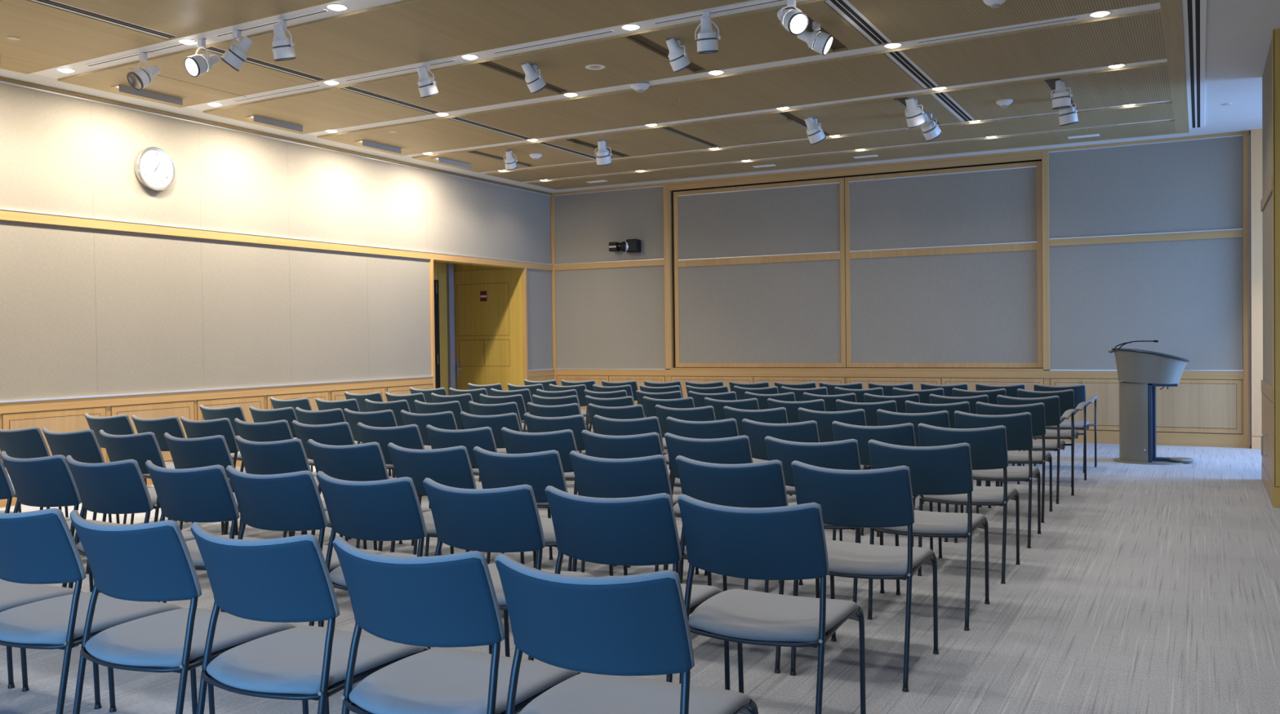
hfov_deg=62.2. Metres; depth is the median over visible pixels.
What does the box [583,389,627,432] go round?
chair
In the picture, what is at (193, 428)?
chair
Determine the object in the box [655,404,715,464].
chair
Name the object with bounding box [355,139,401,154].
washer
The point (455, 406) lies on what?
chair
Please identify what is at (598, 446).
chair
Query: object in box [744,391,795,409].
chair
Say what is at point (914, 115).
track spotlight
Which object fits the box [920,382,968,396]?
chair
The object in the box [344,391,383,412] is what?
chair
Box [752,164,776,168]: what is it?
ceiling vent
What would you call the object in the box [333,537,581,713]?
chair
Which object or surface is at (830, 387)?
chair
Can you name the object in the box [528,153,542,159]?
smoke detector
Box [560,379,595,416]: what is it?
chair
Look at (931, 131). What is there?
track spotlight
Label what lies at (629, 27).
recessed light
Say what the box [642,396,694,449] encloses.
chair
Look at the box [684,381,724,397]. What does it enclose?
chair
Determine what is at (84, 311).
wall
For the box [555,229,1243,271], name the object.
trim
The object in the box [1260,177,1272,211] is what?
trim
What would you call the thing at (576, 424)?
chair
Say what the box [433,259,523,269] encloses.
trim
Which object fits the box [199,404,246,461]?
chair
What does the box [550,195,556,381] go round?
trim
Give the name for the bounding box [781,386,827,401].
chair
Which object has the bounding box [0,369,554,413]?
trim
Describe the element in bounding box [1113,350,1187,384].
lectern top
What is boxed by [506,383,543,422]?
chair
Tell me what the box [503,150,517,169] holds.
track spotlight
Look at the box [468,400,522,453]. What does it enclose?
chair
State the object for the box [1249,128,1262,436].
wall column
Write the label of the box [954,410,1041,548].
chair
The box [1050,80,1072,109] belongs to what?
track spotlight
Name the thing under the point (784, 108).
recessed light
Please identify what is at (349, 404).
chair
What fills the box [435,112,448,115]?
recessed light
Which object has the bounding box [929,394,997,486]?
chair
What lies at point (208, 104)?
recessed light
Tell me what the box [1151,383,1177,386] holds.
shelf
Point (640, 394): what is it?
chair
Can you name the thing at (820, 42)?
track spotlight
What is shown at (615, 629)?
chair
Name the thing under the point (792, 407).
chair
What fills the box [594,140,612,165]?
track spotlight
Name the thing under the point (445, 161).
washer
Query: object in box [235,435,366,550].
chair
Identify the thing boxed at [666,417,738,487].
chair
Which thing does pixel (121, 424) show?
chair
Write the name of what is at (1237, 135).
trim
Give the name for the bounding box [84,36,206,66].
track
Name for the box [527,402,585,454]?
chair
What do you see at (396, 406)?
chair
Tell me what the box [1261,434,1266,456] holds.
handle
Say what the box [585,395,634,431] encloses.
chair
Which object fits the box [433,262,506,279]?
door frame
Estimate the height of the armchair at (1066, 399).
0.820 m
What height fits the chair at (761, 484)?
0.820 m
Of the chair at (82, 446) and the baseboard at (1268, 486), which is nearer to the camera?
the chair at (82, 446)
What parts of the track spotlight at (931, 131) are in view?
lamp shade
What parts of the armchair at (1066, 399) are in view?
backrest, seat, leg, armrest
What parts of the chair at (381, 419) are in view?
backrest, seat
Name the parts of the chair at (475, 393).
backrest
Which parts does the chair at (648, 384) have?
backrest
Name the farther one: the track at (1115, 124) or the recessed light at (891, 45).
the track at (1115, 124)
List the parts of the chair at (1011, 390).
backrest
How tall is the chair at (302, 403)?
0.820 m
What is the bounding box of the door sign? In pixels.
[480,291,487,301]
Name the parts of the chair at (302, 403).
backrest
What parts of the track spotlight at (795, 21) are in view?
lamp shade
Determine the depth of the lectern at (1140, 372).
10.42 m
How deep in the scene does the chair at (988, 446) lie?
5.58 m
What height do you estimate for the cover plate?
0.006 m
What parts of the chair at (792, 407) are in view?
backrest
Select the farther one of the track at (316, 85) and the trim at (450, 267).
the trim at (450, 267)
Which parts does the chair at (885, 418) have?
backrest, leg, leg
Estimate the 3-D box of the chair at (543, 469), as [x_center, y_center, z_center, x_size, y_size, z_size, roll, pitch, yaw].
[-0.449,0.807,4.881,0.456,0.820,0.570,0,1,28]
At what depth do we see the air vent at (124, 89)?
9.02 m
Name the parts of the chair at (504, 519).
leg, backrest, leg, leg, seat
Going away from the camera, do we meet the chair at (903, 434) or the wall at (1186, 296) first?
the chair at (903, 434)
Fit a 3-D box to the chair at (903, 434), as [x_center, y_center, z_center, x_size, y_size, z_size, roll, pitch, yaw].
[1.381,0.762,6.040,0.456,0.820,0.569,0,1,28]
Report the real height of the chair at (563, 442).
0.820 m
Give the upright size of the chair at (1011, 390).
0.820 m
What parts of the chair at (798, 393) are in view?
backrest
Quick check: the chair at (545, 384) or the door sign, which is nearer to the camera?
the chair at (545, 384)
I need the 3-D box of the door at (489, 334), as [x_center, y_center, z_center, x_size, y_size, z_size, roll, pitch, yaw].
[-2.221,-0.115,15.463,1.215,2.308,0.065,0,1,28]
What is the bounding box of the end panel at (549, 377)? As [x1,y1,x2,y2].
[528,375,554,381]
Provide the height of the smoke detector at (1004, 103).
0.058 m
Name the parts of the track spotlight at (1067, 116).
lamp shade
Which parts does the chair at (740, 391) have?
backrest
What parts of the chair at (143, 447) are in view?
leg, backrest, seat, leg, leg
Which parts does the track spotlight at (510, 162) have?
lamp shade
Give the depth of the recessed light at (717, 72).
8.66 m
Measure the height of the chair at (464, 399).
0.820 m
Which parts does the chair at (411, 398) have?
backrest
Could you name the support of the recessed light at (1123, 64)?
in the ceiling
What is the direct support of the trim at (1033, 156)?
attached to the wall at (1186, 296)
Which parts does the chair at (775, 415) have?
backrest, seat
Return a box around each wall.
[0,82,552,475]
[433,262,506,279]
[554,136,1243,434]
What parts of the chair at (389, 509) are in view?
leg, backrest, seat, leg, leg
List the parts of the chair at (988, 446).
leg, leg, backrest, seat, leg, leg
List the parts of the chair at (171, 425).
leg, seat, backrest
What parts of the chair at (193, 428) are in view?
leg, backrest, leg, seat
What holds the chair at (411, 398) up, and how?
on the floor
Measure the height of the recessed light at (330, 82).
0.018 m
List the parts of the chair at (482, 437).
leg, backrest, seat, leg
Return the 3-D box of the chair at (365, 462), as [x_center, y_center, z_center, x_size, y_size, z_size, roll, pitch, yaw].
[-1.346,0.811,5.355,0.456,0.820,0.570,0,1,27]
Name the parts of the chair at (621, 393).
leg, backrest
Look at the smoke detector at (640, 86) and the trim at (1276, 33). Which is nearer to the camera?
the trim at (1276, 33)
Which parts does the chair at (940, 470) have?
leg, leg, backrest, seat, leg, leg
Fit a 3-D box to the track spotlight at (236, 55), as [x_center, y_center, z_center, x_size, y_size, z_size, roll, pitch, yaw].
[-2.790,-2.116,7.341,0.210,0.275,0.169,-1,1,-25]
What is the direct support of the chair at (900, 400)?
on the floor
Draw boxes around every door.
[433,271,448,395]
[453,268,524,423]
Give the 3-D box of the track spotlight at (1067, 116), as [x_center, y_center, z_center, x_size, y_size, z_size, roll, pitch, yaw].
[3.949,-2.269,9.783,0.174,0.281,0.175,0,1,28]
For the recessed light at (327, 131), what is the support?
in the ceiling
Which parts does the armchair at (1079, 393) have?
backrest, seat, leg, armrest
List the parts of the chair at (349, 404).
backrest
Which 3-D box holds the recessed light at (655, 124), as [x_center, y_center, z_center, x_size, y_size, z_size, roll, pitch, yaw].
[0.115,-2.355,10.784,0.128,0.018,0.128,0,1,28]
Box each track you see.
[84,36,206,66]
[214,8,328,36]
[232,84,321,101]
[343,58,456,80]
[492,29,613,53]
[653,0,782,23]
[846,122,961,134]
[917,16,1076,42]
[991,106,1110,119]
[1008,124,1118,135]
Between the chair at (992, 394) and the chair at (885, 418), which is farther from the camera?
the chair at (992, 394)
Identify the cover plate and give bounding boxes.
[6,35,20,39]
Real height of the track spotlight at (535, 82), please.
0.240 m
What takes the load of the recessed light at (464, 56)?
in the ceiling
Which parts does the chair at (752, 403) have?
backrest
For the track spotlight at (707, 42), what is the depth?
7.02 m
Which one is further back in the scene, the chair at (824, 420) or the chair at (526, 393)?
the chair at (526, 393)
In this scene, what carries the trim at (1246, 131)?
attached to the wall at (1186, 296)
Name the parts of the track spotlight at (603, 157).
lamp shade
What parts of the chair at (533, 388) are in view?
backrest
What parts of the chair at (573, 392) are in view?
backrest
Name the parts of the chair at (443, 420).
backrest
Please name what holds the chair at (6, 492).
on the floor
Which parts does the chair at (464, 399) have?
backrest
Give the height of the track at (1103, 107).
0.007 m
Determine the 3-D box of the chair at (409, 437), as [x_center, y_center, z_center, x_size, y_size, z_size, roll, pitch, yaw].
[-1.379,0.792,6.401,0.456,0.820,0.570,0,1,28]
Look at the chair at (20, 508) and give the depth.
6.96 m
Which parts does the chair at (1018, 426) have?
leg, backrest, seat, leg, leg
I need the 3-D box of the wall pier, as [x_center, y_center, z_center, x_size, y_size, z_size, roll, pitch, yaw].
[6.484,-0.661,7.659,3.366,3.473,1.636,0,1,28]
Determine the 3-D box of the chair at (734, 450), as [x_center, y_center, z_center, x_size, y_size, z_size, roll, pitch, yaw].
[0.426,0.786,5.448,0.456,0.820,0.569,0,1,27]
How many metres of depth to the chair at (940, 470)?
4.73 m
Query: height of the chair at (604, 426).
0.820 m
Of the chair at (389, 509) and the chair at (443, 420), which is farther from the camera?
the chair at (443, 420)
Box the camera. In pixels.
[608,239,640,253]
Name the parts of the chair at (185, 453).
backrest, leg, leg, leg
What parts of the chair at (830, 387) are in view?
backrest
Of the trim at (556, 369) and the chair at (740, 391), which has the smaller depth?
the chair at (740, 391)
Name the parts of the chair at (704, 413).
seat, backrest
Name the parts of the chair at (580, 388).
backrest, leg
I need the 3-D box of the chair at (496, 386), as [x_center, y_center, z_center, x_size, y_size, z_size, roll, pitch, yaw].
[-1.622,0.695,11.951,0.456,0.820,0.569,0,1,28]
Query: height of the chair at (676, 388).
0.820 m
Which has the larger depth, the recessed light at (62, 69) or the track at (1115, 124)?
the track at (1115, 124)
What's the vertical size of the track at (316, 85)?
0.007 m
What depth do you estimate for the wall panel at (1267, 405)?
8.32 m
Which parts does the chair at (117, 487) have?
leg, backrest, seat, leg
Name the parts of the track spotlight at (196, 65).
lamp shade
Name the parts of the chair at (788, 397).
backrest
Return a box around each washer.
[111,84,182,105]
[245,115,302,132]
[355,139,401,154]
[431,157,471,168]
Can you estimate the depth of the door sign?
15.50 m
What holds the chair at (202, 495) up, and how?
on the floor
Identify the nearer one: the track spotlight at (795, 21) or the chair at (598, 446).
the chair at (598, 446)
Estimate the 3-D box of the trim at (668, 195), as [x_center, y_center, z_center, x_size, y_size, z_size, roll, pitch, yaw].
[0.412,-1.142,14.990,0.091,2.616,0.124,0,1,28]
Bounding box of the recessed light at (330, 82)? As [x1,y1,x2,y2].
[323,80,339,84]
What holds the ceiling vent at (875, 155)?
in the ceiling
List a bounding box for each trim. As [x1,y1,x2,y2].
[0,75,551,195]
[0,209,552,271]
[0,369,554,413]
[429,259,528,389]
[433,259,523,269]
[446,263,455,395]
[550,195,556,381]
[551,130,1248,195]
[554,134,1242,195]
[554,228,1243,265]
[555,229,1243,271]
[555,368,1243,371]
[555,368,1243,379]
[662,185,674,368]
[667,152,1041,191]
[1041,151,1049,369]
[1242,133,1249,435]
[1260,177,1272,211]
[1261,380,1273,402]
[1272,28,1279,487]
[1273,487,1279,507]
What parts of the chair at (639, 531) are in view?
leg, backrest, seat, leg, leg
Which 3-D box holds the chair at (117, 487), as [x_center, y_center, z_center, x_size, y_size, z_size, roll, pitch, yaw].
[-2.205,0.833,4.729,0.456,0.820,0.570,0,1,28]
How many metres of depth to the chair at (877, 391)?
9.72 m
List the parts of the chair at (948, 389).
backrest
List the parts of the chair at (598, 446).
leg, backrest, leg, seat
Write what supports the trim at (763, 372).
attached to the wall at (1186, 296)
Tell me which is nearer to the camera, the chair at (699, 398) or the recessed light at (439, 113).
the chair at (699, 398)
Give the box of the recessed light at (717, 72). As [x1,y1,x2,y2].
[708,70,724,75]
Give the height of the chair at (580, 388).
0.820 m
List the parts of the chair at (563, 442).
backrest, leg, seat, leg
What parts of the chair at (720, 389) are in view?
backrest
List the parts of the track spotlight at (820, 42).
lamp shade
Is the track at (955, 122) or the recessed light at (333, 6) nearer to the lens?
the recessed light at (333, 6)
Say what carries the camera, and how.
attached to the wall at (1186, 296)
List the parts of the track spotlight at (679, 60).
lamp shade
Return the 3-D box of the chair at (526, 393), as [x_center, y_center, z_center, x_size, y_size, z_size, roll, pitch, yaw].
[-1.178,0.713,10.603,0.456,0.820,0.569,0,1,27]
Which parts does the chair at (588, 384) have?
backrest, seat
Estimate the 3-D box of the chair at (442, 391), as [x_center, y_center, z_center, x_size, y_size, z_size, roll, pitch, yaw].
[-2.084,0.717,11.082,0.456,0.820,0.570,0,1,27]
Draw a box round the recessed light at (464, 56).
[461,54,478,59]
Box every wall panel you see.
[673,177,846,367]
[844,160,1043,368]
[1261,392,1273,485]
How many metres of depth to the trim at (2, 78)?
10.62 m
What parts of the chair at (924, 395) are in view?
backrest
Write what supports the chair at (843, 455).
on the floor
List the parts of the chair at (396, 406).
backrest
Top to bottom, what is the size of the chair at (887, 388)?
0.820 m
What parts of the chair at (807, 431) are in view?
backrest, seat, leg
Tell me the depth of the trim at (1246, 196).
11.64 m
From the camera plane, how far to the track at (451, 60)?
8.47 m
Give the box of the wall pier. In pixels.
[1262,35,1275,487]
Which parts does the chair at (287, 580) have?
leg, backrest, leg, seat, leg, leg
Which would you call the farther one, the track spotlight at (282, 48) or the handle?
the handle
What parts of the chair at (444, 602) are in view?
leg, backrest, seat, leg, leg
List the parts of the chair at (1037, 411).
leg, backrest, seat, leg, leg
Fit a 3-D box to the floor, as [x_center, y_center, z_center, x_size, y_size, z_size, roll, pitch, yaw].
[-0.490,1.218,7.111,15.600,0.080,15.400,0,1,28]
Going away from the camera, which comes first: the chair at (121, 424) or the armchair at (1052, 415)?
the chair at (121, 424)
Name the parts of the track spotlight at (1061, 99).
lamp shade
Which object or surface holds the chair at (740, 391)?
on the floor
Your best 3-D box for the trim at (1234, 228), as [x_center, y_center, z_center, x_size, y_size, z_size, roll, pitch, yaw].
[2.676,-1.391,13.731,8.916,0.010,0.024,0,1,28]
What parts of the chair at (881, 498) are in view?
leg, leg, backrest, seat, leg, leg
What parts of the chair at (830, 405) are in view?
backrest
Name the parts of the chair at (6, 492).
backrest, leg, leg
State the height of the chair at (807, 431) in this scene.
0.820 m
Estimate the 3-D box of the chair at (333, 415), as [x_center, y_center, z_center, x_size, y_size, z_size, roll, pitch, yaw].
[-2.252,0.775,7.959,0.456,0.820,0.570,0,1,28]
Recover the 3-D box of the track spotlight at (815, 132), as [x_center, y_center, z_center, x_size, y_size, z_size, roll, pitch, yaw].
[1.743,-2.252,10.548,0.190,0.282,0.227,0,1,28]
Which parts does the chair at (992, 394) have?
backrest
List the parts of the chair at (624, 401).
leg, backrest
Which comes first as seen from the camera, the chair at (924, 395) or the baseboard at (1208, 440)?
the chair at (924, 395)
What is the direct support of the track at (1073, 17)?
attached to the ceiling
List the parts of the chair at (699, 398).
backrest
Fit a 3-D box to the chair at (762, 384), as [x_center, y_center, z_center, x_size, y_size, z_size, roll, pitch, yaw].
[1.266,0.664,11.551,0.456,0.820,0.570,0,1,28]
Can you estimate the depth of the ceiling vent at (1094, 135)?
11.63 m
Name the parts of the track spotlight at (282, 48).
lamp shade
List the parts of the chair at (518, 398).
backrest, leg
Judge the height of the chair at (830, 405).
0.820 m
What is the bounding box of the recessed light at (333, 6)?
[326,4,346,10]
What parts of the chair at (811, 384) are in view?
backrest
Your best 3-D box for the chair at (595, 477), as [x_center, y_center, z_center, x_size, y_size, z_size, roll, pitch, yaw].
[0.002,0.806,4.643,0.456,0.820,0.570,0,1,28]
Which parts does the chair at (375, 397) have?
backrest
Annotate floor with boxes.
[0,431,1279,713]
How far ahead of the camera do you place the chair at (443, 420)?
7.23 m
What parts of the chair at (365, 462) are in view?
leg, backrest, leg, seat, leg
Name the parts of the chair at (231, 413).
backrest, seat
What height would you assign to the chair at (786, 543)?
0.820 m
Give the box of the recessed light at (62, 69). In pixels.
[57,67,75,72]
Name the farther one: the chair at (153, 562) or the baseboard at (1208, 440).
the baseboard at (1208, 440)
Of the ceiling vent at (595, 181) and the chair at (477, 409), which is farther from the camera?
the ceiling vent at (595, 181)
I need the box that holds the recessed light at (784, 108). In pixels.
[776,106,789,110]
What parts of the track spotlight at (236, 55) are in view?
lamp shade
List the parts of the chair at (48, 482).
leg, backrest, leg, seat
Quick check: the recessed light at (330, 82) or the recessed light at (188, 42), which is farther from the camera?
the recessed light at (330, 82)
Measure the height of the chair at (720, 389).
0.820 m
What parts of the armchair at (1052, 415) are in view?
backrest, seat, leg, armrest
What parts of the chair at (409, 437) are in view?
leg, backrest, leg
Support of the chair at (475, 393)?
on the floor
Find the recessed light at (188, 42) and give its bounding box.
[178,39,196,44]
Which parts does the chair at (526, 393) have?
backrest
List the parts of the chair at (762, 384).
backrest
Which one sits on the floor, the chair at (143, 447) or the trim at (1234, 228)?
the chair at (143, 447)
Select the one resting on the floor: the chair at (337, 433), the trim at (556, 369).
the chair at (337, 433)
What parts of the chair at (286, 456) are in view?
leg, backrest, seat, leg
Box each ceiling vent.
[586,180,606,182]
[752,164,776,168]
[853,154,878,158]
[1066,133,1099,138]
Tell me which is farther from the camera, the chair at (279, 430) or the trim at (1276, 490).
the trim at (1276, 490)
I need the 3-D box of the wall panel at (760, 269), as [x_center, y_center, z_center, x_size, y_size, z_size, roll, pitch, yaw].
[1.581,-1.093,14.379,2.464,2.468,0.043,0,1,28]
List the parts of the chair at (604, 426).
backrest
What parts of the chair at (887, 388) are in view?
backrest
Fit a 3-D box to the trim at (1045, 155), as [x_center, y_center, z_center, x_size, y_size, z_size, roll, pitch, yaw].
[4.821,-1.157,12.604,0.075,2.616,0.024,0,1,28]
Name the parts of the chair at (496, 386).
backrest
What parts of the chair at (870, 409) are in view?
backrest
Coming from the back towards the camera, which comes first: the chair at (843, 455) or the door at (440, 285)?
the door at (440, 285)
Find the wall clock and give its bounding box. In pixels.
[134,146,174,191]
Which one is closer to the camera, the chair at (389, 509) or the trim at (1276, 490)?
the chair at (389, 509)
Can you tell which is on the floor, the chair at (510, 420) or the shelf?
the chair at (510, 420)
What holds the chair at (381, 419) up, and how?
on the floor
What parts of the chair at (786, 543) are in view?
leg, leg, backrest, seat, leg, leg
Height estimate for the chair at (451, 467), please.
0.820 m
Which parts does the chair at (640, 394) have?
backrest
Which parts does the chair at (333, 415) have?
seat, backrest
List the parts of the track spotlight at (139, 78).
lamp shade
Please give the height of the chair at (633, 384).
0.820 m
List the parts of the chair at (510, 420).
seat, backrest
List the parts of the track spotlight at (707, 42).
lamp shade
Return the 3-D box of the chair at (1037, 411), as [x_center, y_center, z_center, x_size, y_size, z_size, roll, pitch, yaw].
[2.668,0.718,7.565,0.456,0.820,0.570,0,1,27]
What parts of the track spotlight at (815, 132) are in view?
lamp shade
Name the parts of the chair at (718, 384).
backrest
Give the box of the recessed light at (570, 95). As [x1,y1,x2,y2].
[563,93,577,97]
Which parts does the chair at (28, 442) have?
backrest, leg, leg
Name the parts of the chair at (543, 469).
backrest, leg, seat, leg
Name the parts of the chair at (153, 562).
leg, backrest, leg, seat, leg, leg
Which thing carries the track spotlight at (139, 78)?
hanging from the track at (194, 39)
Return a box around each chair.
[0,426,111,523]
[0,451,159,602]
[0,453,62,512]
[0,457,93,592]
[0,508,197,713]
[0,578,101,709]
[6,646,14,688]
[42,426,153,574]
[66,455,226,613]
[69,510,308,713]
[83,413,186,524]
[98,429,224,535]
[130,414,234,524]
[145,460,262,613]
[164,432,292,537]
[179,416,287,534]
[190,522,429,713]
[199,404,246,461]
[226,465,385,626]
[234,417,342,537]
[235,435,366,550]
[248,405,297,438]
[270,396,312,471]
[291,420,402,544]
[295,407,346,466]
[306,439,441,555]
[315,398,393,477]
[315,471,492,654]
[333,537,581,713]
[343,408,397,478]
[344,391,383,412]
[355,422,424,555]
[364,399,410,426]
[385,391,426,413]
[387,442,524,564]
[400,409,457,445]
[409,387,447,403]
[413,400,464,449]
[422,478,594,661]
[424,424,537,564]
[431,392,473,414]
[448,387,488,430]
[460,411,521,475]
[467,382,502,395]
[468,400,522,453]
[473,446,613,576]
[478,393,526,482]
[490,388,532,432]
[494,553,758,713]
[501,426,617,571]
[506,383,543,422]
[524,379,557,413]
[524,413,586,480]
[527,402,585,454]
[532,394,581,413]
[536,388,592,431]
[545,485,729,690]
[549,383,590,425]
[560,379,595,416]
[569,450,711,586]
[581,430,699,574]
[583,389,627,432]
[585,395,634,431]
[587,403,670,470]
[592,384,634,402]
[593,414,670,476]
[601,380,645,417]
[635,390,682,437]
[639,385,680,392]
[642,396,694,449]
[644,380,683,417]
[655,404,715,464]
[664,432,779,590]
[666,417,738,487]
[675,455,819,674]
[677,494,866,713]
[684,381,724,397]
[685,385,728,397]
[688,391,737,408]
[704,397,759,420]
[723,406,787,462]
[728,381,768,391]
[733,386,778,399]
[742,418,842,541]
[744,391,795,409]
[764,435,884,603]
[767,398,825,496]
[774,381,816,394]
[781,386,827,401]
[790,460,938,692]
[798,407,871,536]
[803,392,856,411]
[818,382,862,395]
[831,421,933,551]
[834,386,883,403]
[835,399,897,426]
[863,393,919,496]
[867,440,990,631]
[868,382,913,395]
[875,408,963,542]
[892,387,944,404]
[905,400,982,513]
[917,423,1020,584]
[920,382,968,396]
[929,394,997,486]
[952,387,1014,466]
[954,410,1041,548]
[975,382,1032,466]
[976,401,1053,523]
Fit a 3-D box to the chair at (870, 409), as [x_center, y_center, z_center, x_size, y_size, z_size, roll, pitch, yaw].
[1.772,0.721,8.039,0.456,0.820,0.570,0,1,28]
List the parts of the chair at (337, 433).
backrest, seat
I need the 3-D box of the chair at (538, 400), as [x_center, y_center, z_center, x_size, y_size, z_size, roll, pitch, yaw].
[-0.633,0.730,9.309,0.456,0.820,0.570,0,1,28]
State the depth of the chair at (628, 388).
10.93 m
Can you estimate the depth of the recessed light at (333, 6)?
6.84 m
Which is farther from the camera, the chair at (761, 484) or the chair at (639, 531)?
the chair at (761, 484)
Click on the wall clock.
(154, 168)
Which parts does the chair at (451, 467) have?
leg, seat, backrest, leg, leg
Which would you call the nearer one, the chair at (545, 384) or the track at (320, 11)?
the track at (320, 11)
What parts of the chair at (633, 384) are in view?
backrest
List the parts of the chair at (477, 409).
backrest, seat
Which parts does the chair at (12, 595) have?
leg, seat, leg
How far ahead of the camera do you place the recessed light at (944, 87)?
9.33 m
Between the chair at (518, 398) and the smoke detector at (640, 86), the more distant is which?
the chair at (518, 398)
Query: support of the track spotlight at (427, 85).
attached to the track at (451, 60)
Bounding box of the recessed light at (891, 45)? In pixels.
[884,43,902,48]
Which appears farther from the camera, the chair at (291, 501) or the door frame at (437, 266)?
the door frame at (437, 266)
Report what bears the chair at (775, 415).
on the floor
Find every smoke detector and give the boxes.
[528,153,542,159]
[585,64,605,70]
[630,82,649,92]
[982,0,1005,8]
[995,98,1013,107]
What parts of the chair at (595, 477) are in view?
leg, backrest, leg, leg, seat, leg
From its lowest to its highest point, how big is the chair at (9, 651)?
0.820 m
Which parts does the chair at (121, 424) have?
leg, backrest, leg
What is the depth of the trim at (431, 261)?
15.17 m
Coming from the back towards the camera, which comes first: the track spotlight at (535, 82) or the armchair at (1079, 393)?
the armchair at (1079, 393)
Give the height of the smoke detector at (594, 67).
0.005 m
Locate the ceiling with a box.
[0,0,1279,192]
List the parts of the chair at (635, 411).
backrest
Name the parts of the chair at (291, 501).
leg, backrest, leg, seat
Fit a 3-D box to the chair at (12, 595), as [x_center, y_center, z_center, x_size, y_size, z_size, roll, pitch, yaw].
[-2.257,0.853,3.660,0.456,0.820,0.569,0,1,28]
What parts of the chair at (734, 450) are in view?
leg, seat, backrest, leg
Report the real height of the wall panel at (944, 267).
2.468 m
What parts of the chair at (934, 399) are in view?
backrest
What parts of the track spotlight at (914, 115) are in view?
lamp shade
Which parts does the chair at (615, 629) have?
leg, backrest, seat, leg, leg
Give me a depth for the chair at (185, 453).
5.59 m
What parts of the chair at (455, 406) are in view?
seat, backrest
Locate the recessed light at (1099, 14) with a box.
[1089,10,1110,17]
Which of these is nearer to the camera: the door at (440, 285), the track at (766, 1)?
the track at (766, 1)
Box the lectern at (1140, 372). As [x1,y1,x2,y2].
[1108,340,1194,465]
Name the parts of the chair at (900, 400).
backrest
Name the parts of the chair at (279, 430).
leg, backrest, leg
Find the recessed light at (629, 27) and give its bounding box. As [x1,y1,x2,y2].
[621,24,639,30]
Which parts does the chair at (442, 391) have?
backrest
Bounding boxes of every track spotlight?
[126,52,159,90]
[184,38,219,76]
[220,30,253,71]
[271,19,296,61]
[417,62,439,97]
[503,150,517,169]
[521,62,546,93]
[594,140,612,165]
[665,38,691,72]
[694,12,720,53]
[777,0,808,35]
[797,21,833,55]
[804,117,826,144]
[905,97,925,128]
[920,111,941,141]
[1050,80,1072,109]
[1058,96,1078,126]
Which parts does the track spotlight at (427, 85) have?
lamp shade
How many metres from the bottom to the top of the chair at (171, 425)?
0.820 m
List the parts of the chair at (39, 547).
backrest, leg, seat, leg, leg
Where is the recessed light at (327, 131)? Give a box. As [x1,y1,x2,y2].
[324,129,337,133]
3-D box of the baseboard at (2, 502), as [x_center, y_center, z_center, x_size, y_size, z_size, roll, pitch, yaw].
[-4.764,1.122,9.270,0.026,0.146,14.930,0,1,28]
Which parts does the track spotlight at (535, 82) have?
lamp shade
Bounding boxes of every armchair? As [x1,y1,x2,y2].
[996,395,1076,504]
[1017,388,1088,484]
[1033,383,1098,473]
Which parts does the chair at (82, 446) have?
backrest, leg, leg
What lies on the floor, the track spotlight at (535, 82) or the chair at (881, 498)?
the chair at (881, 498)
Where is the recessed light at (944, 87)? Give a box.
[931,86,946,90]
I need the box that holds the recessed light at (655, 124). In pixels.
[644,123,657,126]
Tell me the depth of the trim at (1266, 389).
8.32 m
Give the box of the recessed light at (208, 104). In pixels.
[207,102,222,106]
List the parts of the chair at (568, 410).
backrest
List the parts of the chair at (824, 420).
backrest, leg, seat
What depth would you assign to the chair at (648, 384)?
11.77 m
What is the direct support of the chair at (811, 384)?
on the floor
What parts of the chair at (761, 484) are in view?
leg, leg, backrest, leg, leg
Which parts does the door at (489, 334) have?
handle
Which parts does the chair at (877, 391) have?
backrest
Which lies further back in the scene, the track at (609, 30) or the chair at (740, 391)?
the chair at (740, 391)
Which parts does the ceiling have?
wood panel, wood panel, wood panel, wood panel, wood panel, wood panel, air slot frame, wood panel, wood panel, wood panel, wood panel, wood panel, wood panel, wood panel, wood panel, wood panel, slot frame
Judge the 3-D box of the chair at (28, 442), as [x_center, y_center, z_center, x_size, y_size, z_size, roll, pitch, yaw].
[-3.660,0.819,6.577,0.456,0.820,0.570,0,1,27]
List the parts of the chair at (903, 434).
leg, backrest, leg, leg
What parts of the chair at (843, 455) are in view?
leg, backrest, seat, leg, leg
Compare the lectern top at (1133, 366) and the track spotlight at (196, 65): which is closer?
the track spotlight at (196, 65)
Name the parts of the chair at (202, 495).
leg, backrest, seat, leg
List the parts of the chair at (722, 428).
seat, backrest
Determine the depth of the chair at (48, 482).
4.70 m
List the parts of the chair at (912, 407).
backrest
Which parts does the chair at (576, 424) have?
backrest, seat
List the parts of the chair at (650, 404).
seat, backrest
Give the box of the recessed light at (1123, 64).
[1107,63,1124,68]
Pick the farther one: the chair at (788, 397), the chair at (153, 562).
the chair at (788, 397)
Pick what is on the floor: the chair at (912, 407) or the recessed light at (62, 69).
the chair at (912, 407)
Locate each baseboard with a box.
[0,460,244,507]
[588,423,1249,448]
[1261,462,1274,507]
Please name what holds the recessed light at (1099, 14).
in the ceiling
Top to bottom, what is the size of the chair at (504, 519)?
0.820 m
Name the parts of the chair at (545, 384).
backrest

